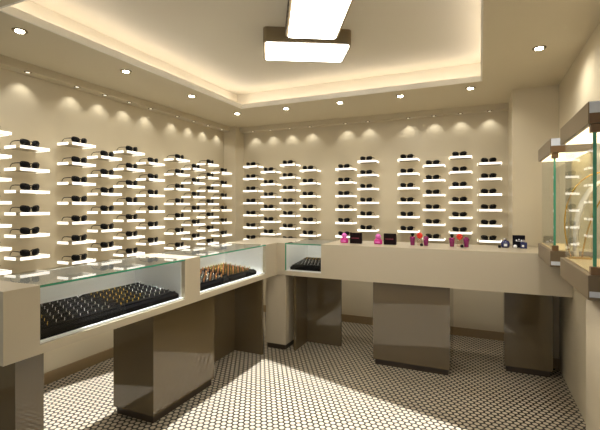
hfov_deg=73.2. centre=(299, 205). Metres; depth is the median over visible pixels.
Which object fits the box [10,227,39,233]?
sunglasses
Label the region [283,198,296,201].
sunglasses
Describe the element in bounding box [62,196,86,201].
sunglasses
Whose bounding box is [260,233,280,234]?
display shelf
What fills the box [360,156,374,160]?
sunglasses
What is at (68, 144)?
display shelf
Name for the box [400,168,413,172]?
sunglasses
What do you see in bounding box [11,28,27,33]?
recessed light
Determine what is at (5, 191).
display shelf
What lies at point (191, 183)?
display shelf
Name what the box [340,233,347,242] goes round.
perfume bottle
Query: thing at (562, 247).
base
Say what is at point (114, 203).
display shelf
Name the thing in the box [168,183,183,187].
sunglasses
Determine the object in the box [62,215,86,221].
sunglasses
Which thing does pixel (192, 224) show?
display shelf
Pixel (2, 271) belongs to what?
display shelf
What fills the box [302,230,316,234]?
sunglasses
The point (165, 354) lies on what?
display counter
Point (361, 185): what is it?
sunglasses
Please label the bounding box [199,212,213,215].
sunglasses
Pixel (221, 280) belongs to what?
tray
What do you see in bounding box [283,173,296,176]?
sunglasses
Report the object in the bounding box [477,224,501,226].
display shelf
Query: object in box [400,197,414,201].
sunglasses
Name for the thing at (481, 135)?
wall
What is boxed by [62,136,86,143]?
sunglasses
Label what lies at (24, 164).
sunglasses
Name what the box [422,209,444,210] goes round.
display shelf
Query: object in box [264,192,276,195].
sunglasses
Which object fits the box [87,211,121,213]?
display shelf
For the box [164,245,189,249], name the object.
display shelf
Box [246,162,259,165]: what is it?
sunglasses
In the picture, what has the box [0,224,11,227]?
display shelf
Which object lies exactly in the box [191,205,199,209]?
sunglasses
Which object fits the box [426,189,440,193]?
sunglasses
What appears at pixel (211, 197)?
display shelf
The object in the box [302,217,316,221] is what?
sunglasses
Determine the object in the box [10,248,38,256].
sunglasses
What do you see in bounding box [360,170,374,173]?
sunglasses
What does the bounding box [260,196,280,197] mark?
display shelf
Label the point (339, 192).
sunglasses
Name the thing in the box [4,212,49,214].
display shelf
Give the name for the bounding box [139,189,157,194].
sunglasses
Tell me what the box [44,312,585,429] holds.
floor
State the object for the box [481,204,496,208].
sunglasses
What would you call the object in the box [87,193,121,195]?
display shelf
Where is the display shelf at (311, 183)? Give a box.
[299,182,320,184]
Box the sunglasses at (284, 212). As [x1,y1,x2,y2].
[283,211,296,214]
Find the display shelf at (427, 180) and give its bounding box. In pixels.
[422,179,444,181]
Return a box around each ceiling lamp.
[263,26,350,61]
[285,0,352,38]
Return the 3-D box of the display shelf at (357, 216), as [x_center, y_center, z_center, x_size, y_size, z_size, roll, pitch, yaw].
[0.760,0.119,4.538,0.220,0.020,0.155,0,0,24]
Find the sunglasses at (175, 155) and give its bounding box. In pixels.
[167,154,183,158]
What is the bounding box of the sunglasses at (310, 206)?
[303,204,316,208]
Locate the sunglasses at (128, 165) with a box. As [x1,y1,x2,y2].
[117,163,137,168]
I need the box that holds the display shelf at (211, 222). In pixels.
[211,222,231,223]
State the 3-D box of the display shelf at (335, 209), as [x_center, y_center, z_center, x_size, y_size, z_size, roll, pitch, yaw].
[0.523,0.042,4.644,0.220,0.020,0.155,0,0,24]
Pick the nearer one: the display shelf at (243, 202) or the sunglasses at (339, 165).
the sunglasses at (339, 165)
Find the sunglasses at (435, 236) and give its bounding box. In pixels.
[426,233,440,238]
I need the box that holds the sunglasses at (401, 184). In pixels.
[400,183,414,186]
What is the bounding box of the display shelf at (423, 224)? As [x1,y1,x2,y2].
[422,223,444,225]
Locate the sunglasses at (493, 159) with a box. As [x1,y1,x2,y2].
[481,157,496,161]
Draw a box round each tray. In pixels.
[40,296,120,339]
[79,282,178,314]
[200,263,256,281]
[200,272,228,290]
[290,257,320,271]
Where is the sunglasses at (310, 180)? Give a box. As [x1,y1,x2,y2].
[303,178,316,182]
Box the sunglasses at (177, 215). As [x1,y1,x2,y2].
[167,213,183,217]
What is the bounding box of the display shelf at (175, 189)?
[164,188,189,190]
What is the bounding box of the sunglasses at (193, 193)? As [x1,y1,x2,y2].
[185,192,199,195]
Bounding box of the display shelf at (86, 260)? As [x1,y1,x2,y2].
[57,258,95,264]
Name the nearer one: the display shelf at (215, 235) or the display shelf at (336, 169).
the display shelf at (336, 169)
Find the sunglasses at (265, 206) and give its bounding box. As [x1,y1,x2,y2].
[264,204,275,208]
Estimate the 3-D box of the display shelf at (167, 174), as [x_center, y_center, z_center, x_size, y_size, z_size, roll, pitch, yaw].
[-1.299,-0.329,4.277,0.155,0.020,0.220,0,0,24]
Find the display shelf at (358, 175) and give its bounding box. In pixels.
[357,174,378,176]
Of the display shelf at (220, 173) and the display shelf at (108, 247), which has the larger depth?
the display shelf at (220, 173)
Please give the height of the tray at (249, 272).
0.078 m
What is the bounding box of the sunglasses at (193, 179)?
[184,178,199,181]
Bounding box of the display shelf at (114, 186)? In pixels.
[113,185,144,188]
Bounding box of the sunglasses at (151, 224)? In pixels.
[139,221,157,226]
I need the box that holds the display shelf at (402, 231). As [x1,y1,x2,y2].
[397,230,419,232]
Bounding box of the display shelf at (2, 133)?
[0,130,11,136]
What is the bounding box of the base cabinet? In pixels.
[586,298,599,429]
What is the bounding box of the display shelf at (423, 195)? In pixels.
[422,194,444,196]
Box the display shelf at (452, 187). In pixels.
[449,186,471,188]
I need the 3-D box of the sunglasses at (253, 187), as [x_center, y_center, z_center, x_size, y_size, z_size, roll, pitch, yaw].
[-0.603,-0.223,5.162,0.145,0.051,0.134,0,0,24]
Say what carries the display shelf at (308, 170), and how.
attached to the wall at (481, 135)
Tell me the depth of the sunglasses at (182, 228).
4.23 m
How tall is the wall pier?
2.357 m
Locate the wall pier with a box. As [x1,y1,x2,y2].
[508,85,558,357]
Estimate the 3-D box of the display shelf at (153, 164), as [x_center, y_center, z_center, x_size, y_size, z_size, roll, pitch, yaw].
[-1.453,-0.406,3.933,0.155,0.020,0.220,0,0,24]
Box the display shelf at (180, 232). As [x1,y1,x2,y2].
[164,231,189,234]
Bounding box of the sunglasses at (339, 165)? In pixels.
[338,164,351,167]
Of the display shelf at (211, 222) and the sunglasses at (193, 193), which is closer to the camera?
the sunglasses at (193, 193)
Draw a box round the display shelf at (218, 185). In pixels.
[211,184,231,186]
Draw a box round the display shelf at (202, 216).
[197,216,218,217]
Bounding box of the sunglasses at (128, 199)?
[117,197,136,202]
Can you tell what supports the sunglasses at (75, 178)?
on the display shelf at (58, 183)
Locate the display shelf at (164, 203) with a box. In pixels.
[164,203,189,204]
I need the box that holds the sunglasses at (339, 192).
[338,191,351,194]
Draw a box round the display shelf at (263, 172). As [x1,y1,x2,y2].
[260,171,280,173]
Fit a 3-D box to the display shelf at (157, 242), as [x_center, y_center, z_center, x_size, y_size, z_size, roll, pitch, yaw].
[-1.453,0.361,3.933,0.155,0.020,0.220,0,0,24]
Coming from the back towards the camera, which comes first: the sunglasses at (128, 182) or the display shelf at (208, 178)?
the display shelf at (208, 178)
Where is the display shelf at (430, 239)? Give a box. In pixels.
[422,238,444,240]
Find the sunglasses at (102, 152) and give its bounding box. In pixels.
[91,150,113,156]
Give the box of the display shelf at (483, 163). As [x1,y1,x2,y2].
[477,162,501,165]
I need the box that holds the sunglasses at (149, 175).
[139,173,157,178]
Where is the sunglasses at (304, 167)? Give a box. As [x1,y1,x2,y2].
[303,165,316,169]
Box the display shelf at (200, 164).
[197,163,218,166]
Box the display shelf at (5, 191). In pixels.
[4,190,49,193]
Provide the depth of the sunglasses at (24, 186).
2.82 m
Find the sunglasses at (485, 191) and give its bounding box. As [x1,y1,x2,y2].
[481,189,495,193]
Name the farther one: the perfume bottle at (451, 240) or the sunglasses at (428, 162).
the sunglasses at (428, 162)
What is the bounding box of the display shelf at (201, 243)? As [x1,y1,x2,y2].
[197,242,218,244]
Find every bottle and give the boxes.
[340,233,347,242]
[374,234,381,243]
[410,233,414,244]
[416,233,422,239]
[423,236,428,245]
[449,234,454,246]
[456,234,462,239]
[463,237,468,246]
[501,238,509,247]
[520,240,526,248]
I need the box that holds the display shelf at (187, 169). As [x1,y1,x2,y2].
[182,168,204,171]
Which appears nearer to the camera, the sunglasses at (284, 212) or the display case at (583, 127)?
the display case at (583, 127)
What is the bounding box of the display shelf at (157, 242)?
[136,241,164,244]
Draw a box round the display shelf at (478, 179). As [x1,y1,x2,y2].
[477,178,501,180]
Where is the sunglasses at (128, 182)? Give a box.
[117,180,136,185]
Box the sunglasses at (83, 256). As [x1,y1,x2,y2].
[62,253,86,260]
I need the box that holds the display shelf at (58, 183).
[57,182,95,185]
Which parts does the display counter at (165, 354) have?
glass, glass, modesty panel, modesty panel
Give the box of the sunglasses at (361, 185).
[360,184,374,187]
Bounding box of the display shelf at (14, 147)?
[4,145,49,152]
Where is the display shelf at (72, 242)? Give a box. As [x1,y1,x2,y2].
[57,239,95,244]
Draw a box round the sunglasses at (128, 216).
[117,214,137,219]
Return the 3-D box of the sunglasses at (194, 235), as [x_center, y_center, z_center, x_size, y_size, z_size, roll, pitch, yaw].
[-1.206,0.327,4.519,0.134,0.051,0.145,0,0,24]
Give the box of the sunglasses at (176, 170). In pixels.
[167,169,183,173]
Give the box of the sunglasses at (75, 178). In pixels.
[62,176,86,182]
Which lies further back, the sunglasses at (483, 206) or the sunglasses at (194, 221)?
the sunglasses at (194, 221)
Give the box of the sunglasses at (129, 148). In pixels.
[117,146,136,151]
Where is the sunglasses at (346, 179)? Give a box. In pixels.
[338,177,350,181]
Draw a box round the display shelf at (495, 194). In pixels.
[477,193,501,195]
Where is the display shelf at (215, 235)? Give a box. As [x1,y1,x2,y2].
[211,234,231,236]
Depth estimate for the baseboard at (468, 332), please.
4.19 m
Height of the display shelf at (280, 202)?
0.020 m
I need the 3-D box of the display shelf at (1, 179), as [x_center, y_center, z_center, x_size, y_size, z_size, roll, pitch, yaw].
[-2.037,-0.175,2.627,0.155,0.020,0.220,0,0,24]
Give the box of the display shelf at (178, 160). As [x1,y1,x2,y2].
[164,158,189,162]
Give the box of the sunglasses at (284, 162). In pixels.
[283,160,296,163]
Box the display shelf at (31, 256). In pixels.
[4,254,49,260]
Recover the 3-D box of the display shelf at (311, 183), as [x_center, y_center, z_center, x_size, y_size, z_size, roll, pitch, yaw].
[0.116,-0.266,4.826,0.220,0.020,0.155,0,0,24]
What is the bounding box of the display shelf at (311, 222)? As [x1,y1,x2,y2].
[299,221,320,223]
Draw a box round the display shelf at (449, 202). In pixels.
[449,202,471,203]
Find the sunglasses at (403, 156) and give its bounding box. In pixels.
[400,154,414,158]
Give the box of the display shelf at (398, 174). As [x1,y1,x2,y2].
[397,173,419,175]
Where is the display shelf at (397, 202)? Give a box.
[397,202,419,203]
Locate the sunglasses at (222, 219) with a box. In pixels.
[213,218,226,221]
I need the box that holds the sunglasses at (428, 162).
[426,160,440,164]
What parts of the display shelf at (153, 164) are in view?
shelf panel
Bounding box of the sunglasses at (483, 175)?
[481,173,496,177]
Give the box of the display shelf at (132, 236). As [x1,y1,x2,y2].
[113,235,144,238]
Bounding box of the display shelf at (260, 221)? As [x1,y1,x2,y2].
[260,221,280,222]
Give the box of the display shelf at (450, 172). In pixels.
[449,171,471,174]
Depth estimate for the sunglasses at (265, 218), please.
4.99 m
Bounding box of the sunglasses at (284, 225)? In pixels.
[283,223,296,227]
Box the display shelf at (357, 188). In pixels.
[357,188,378,189]
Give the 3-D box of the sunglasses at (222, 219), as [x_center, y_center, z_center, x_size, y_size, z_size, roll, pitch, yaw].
[-0.986,0.173,5.009,0.134,0.051,0.145,0,0,24]
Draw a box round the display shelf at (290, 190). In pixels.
[279,189,299,191]
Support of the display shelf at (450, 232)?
attached to the wall at (481, 135)
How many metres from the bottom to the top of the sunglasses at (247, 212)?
0.051 m
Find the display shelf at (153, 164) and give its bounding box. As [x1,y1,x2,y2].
[136,162,164,166]
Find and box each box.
[350,232,361,243]
[384,233,396,244]
[512,235,524,247]
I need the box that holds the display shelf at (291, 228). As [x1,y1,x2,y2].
[279,227,299,229]
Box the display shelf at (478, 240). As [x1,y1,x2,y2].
[477,239,501,242]
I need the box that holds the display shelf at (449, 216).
[449,216,471,218]
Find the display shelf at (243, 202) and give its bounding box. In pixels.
[243,202,262,203]
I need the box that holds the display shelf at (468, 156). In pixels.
[449,155,471,159]
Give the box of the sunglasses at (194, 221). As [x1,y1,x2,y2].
[184,219,199,223]
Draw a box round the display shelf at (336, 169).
[335,168,356,170]
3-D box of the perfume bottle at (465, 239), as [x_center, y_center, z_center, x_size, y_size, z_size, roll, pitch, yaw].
[1.394,0.302,3.386,0.048,0.085,0.048,0,0,24]
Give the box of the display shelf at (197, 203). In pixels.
[197,203,218,204]
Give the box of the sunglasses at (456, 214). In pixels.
[452,212,466,216]
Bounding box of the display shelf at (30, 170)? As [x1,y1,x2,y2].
[4,167,49,172]
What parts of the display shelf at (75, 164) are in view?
shelf panel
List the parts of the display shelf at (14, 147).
shelf panel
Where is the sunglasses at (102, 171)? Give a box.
[91,169,113,174]
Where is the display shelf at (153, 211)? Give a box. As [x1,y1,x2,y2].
[136,210,164,212]
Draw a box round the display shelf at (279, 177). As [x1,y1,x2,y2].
[279,177,299,178]
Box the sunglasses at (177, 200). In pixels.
[167,198,183,202]
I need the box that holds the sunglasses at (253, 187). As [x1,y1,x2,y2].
[246,186,259,189]
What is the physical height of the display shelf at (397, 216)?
0.020 m
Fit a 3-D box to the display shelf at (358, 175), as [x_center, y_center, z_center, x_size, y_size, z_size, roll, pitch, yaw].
[0.760,-0.342,4.538,0.220,0.020,0.155,0,0,24]
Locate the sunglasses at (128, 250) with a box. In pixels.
[117,247,137,253]
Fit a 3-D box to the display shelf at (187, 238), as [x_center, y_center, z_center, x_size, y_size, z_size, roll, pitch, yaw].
[-1.190,0.361,4.521,0.155,0.020,0.220,0,0,24]
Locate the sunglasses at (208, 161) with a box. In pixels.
[199,159,213,163]
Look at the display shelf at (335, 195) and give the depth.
4.58 m
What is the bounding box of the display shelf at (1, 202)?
[0,201,11,203]
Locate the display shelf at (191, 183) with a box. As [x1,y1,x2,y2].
[182,182,204,184]
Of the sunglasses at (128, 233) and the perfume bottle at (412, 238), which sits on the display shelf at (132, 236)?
the sunglasses at (128, 233)
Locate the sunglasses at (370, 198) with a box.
[360,197,374,201]
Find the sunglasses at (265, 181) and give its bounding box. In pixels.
[264,180,277,183]
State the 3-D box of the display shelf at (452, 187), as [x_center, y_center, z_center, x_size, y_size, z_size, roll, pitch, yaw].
[1.645,-0.188,4.142,0.220,0.020,0.155,0,0,24]
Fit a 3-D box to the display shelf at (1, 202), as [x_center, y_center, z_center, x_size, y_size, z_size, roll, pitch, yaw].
[-2.037,-0.021,2.627,0.155,0.020,0.220,0,0,24]
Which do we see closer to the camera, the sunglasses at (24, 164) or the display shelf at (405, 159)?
the sunglasses at (24, 164)
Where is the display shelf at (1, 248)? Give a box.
[0,247,11,250]
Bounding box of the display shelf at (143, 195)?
[136,194,164,196]
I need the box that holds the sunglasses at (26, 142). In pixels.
[10,139,39,146]
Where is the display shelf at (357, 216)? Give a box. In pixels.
[357,216,378,217]
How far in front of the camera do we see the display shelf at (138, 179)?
3.87 m
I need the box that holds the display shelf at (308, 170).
[299,169,320,171]
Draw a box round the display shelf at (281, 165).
[279,164,299,166]
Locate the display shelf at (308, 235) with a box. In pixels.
[299,234,320,236]
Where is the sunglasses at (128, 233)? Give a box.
[117,230,136,236]
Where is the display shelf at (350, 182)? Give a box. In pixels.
[335,181,356,183]
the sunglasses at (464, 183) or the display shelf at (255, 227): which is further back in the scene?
the display shelf at (255, 227)
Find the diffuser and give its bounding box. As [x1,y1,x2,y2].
[265,42,348,61]
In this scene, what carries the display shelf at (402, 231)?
attached to the wall at (481, 135)
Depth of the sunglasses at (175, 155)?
4.22 m
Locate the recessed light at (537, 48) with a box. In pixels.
[532,45,545,50]
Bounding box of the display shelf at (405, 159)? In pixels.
[397,158,419,161]
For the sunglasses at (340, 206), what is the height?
0.051 m
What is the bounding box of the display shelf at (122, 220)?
[113,219,144,221]
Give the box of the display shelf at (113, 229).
[87,228,121,231]
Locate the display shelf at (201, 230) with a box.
[197,229,218,231]
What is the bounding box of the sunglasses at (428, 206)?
[426,204,440,208]
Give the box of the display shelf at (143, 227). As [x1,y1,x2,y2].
[136,226,164,228]
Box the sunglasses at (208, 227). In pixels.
[199,225,213,229]
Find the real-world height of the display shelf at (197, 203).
0.020 m
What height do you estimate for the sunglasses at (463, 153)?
0.051 m
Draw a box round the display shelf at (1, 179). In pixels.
[0,178,11,181]
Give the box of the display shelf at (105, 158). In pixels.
[87,156,121,160]
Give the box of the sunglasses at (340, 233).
[338,231,350,235]
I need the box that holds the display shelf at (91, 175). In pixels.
[87,174,121,178]
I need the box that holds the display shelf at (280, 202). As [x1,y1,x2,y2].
[279,202,299,203]
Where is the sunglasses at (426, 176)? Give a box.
[425,175,440,178]
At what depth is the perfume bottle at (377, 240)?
3.64 m
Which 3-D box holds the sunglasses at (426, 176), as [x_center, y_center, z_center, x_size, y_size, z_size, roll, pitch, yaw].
[1.405,-0.300,4.264,0.145,0.051,0.134,0,0,24]
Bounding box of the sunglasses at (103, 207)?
[91,205,113,210]
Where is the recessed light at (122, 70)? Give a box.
[120,69,131,72]
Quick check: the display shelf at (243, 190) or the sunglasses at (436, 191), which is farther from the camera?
the display shelf at (243, 190)
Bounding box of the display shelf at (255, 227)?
[243,226,262,228]
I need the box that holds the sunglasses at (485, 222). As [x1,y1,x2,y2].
[481,220,496,224]
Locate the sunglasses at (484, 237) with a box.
[481,235,496,239]
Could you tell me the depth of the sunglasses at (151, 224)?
3.89 m
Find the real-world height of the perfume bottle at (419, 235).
0.112 m
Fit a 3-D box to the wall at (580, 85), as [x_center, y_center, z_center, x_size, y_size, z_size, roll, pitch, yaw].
[1.166,0.000,1.029,0.100,2.700,6.430,0,0,24]
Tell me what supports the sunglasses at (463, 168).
on the display shelf at (450, 172)
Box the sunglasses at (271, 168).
[264,167,275,170]
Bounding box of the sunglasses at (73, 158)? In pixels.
[62,156,86,162]
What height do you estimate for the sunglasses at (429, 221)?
0.051 m
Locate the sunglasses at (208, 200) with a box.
[199,199,213,202]
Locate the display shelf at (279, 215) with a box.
[279,215,299,216]
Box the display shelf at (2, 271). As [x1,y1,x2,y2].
[0,269,11,274]
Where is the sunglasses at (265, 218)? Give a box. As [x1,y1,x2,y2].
[264,217,272,220]
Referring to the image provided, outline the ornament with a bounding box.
[564,172,599,259]
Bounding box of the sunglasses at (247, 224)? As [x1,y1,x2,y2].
[246,223,259,226]
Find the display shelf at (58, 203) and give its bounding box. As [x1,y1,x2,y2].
[57,202,95,204]
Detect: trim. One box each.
[0,0,482,108]
[0,54,229,131]
[240,103,508,132]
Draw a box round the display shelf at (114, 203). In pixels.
[113,202,144,204]
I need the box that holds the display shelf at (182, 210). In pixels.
[182,210,204,211]
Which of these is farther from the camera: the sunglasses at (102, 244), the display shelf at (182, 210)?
the display shelf at (182, 210)
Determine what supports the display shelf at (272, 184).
attached to the wall at (481, 135)
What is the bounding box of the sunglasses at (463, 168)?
[452,166,466,170]
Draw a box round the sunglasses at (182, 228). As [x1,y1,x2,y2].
[168,227,183,231]
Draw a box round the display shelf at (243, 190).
[243,190,262,191]
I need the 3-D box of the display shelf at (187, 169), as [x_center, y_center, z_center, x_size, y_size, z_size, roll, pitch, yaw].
[-1.190,-0.406,4.521,0.155,0.020,0.220,0,0,24]
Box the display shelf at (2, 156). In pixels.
[0,154,11,158]
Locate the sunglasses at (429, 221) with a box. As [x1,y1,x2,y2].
[426,219,440,223]
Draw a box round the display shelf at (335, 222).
[335,222,356,223]
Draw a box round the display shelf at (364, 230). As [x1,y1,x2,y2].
[357,229,378,231]
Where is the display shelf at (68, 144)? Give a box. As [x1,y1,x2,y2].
[57,142,95,148]
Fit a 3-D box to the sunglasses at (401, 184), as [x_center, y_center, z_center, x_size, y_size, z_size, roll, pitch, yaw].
[1.165,-0.223,4.371,0.145,0.051,0.134,0,0,24]
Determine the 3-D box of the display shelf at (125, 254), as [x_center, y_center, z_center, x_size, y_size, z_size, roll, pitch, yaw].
[-1.560,0.439,3.695,0.155,0.020,0.220,0,0,24]
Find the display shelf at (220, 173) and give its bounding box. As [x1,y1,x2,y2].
[211,172,231,174]
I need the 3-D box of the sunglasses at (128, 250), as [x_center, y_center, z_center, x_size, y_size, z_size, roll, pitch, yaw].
[-1.575,0.404,3.693,0.134,0.051,0.145,0,0,24]
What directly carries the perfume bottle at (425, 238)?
on the display counter at (413, 285)
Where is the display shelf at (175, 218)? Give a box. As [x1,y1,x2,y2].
[164,217,189,219]
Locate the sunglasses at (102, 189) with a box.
[91,187,113,192]
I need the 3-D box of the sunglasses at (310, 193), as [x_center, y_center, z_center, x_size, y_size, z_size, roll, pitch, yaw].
[0.114,-0.147,4.841,0.145,0.051,0.134,0,0,24]
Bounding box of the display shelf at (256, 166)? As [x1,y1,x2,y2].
[243,165,262,168]
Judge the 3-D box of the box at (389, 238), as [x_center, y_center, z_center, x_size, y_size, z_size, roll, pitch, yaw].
[0.807,0.296,3.615,0.108,0.098,0.041,0,0,24]
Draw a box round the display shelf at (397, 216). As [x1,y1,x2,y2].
[397,216,419,217]
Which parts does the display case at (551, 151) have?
glass, plate, light panel, plate, plate, panel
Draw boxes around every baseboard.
[44,347,112,384]
[263,305,502,340]
[553,358,558,368]
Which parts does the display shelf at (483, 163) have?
shelf panel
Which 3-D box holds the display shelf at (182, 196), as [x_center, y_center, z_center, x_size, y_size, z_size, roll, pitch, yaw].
[-1.190,-0.099,4.521,0.155,0.020,0.220,0,0,24]
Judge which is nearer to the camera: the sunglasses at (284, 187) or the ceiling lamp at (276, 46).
the ceiling lamp at (276, 46)
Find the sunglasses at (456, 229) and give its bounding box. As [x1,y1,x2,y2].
[452,227,466,231]
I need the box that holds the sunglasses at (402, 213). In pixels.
[400,211,412,215]
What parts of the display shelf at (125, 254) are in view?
shelf panel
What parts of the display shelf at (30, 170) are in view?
shelf panel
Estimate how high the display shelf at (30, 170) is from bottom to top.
0.020 m
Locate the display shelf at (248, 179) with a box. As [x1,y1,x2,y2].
[243,178,262,180]
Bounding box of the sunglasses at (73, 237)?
[62,234,86,240]
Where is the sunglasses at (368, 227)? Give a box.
[360,225,374,229]
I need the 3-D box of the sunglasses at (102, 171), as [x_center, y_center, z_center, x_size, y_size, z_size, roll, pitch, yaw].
[-1.683,-0.287,3.452,0.134,0.051,0.145,0,0,24]
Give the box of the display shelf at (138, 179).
[136,178,164,181]
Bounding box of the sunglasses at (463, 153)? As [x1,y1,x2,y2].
[452,151,466,155]
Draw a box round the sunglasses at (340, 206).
[338,204,351,208]
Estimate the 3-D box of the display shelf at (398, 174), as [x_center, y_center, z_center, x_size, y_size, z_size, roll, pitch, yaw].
[1.166,-0.342,4.356,0.220,0.020,0.155,0,0,24]
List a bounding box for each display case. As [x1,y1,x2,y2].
[538,138,592,266]
[560,101,599,300]
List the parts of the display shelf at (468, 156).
shelf panel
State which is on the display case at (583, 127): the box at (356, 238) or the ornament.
the ornament
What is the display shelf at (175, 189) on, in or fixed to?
attached to the wall at (31, 108)
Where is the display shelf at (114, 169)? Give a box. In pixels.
[113,168,144,171]
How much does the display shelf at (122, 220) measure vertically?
0.020 m
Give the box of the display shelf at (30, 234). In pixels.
[4,233,49,237]
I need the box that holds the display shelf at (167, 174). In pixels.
[164,173,189,176]
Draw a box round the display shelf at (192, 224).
[182,223,204,225]
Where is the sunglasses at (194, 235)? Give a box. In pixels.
[184,233,199,237]
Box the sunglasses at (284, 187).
[283,185,296,189]
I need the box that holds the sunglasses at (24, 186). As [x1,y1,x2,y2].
[10,183,38,189]
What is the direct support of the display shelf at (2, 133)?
attached to the wall at (31, 108)
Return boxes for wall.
[0,68,223,372]
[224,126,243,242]
[244,111,507,331]
[559,22,599,422]
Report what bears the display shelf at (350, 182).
attached to the wall at (481, 135)
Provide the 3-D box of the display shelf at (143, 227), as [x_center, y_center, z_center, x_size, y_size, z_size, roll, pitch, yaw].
[-1.453,0.208,3.933,0.155,0.020,0.220,0,0,24]
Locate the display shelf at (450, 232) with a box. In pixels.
[449,231,471,233]
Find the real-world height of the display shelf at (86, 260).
0.020 m
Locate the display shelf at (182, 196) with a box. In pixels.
[182,196,204,197]
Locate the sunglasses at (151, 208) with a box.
[139,205,157,210]
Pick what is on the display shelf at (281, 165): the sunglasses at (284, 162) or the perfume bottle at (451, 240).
the sunglasses at (284, 162)
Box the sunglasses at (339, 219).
[338,218,349,221]
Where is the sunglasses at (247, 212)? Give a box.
[246,211,259,214]
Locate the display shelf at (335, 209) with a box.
[335,209,356,210]
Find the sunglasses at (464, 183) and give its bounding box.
[452,181,466,185]
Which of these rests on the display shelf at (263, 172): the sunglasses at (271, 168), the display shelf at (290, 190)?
the sunglasses at (271, 168)
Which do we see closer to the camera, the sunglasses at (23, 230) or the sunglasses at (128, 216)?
the sunglasses at (23, 230)
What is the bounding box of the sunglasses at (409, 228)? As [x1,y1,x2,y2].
[400,226,413,230]
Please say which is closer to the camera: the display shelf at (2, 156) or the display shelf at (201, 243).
the display shelf at (2, 156)
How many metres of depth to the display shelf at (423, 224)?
4.18 m
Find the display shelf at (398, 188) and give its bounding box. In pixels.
[397,187,419,189]
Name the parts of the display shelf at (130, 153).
shelf panel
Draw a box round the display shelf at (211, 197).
[211,197,231,198]
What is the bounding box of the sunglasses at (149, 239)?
[139,237,157,242]
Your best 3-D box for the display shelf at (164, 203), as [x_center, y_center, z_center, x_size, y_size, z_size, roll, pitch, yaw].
[-1.299,-0.021,4.277,0.155,0.020,0.220,0,0,24]
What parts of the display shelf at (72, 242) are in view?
shelf panel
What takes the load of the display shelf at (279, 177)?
attached to the wall at (481, 135)
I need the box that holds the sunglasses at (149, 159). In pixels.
[139,157,157,162]
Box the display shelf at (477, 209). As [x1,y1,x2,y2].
[477,209,501,210]
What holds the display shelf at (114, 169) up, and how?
attached to the wall at (31, 108)
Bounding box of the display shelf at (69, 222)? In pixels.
[57,221,95,224]
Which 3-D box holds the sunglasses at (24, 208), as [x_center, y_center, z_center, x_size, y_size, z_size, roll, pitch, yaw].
[-1.946,0.019,2.863,0.134,0.051,0.145,0,0,24]
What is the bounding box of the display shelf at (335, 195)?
[335,195,356,196]
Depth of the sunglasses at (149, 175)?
3.89 m
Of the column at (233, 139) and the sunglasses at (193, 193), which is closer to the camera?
the sunglasses at (193, 193)
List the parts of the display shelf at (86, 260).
shelf panel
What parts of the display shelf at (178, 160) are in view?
shelf panel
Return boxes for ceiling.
[0,0,599,127]
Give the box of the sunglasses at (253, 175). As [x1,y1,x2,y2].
[246,174,259,177]
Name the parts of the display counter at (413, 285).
corner post, modesty panel, glass, modesty panel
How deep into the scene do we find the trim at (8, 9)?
3.27 m
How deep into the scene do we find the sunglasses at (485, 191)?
3.99 m
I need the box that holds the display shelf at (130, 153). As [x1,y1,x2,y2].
[113,150,144,155]
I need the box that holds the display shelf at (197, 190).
[197,190,218,191]
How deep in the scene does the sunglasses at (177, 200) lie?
4.22 m
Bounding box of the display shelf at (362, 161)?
[357,160,378,163]
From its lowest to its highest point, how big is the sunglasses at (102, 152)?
0.051 m
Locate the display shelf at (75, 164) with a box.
[57,162,95,167]
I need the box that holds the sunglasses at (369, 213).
[360,211,374,215]
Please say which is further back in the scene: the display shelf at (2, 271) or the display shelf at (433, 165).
the display shelf at (433, 165)
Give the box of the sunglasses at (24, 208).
[10,205,39,211]
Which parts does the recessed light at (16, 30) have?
bulb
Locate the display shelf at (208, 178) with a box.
[197,177,218,179]
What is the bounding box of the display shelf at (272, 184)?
[260,183,280,185]
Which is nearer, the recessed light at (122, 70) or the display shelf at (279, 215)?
the recessed light at (122, 70)
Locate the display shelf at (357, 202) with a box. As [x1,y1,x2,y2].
[357,202,378,203]
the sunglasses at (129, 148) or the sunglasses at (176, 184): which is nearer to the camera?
the sunglasses at (129, 148)
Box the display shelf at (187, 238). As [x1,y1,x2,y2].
[182,237,204,239]
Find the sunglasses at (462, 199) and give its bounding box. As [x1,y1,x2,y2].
[452,197,466,201]
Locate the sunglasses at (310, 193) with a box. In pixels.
[303,191,316,195]
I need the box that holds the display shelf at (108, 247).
[87,246,121,250]
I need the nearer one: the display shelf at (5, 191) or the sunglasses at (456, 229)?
the display shelf at (5, 191)
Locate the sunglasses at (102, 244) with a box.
[91,241,113,247]
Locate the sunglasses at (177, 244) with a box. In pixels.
[167,242,183,246]
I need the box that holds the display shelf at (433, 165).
[422,164,444,167]
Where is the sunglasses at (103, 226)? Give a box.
[91,223,113,229]
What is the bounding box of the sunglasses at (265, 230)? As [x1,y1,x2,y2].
[264,229,276,232]
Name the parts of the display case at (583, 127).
light panel, plate, plate, plate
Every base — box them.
[546,243,589,251]
[565,257,599,270]
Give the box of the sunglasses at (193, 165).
[184,164,199,167]
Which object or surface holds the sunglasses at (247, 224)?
on the display shelf at (255, 227)
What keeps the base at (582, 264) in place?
on the display case at (583, 127)
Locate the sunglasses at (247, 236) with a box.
[246,235,259,238]
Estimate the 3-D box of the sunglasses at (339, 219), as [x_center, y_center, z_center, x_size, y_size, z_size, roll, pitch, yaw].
[0.521,0.160,4.659,0.145,0.051,0.134,0,0,24]
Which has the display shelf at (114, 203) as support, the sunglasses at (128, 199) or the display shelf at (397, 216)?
the sunglasses at (128, 199)
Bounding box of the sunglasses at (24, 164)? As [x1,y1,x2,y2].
[10,161,39,168]
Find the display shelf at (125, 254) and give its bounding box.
[113,251,144,256]

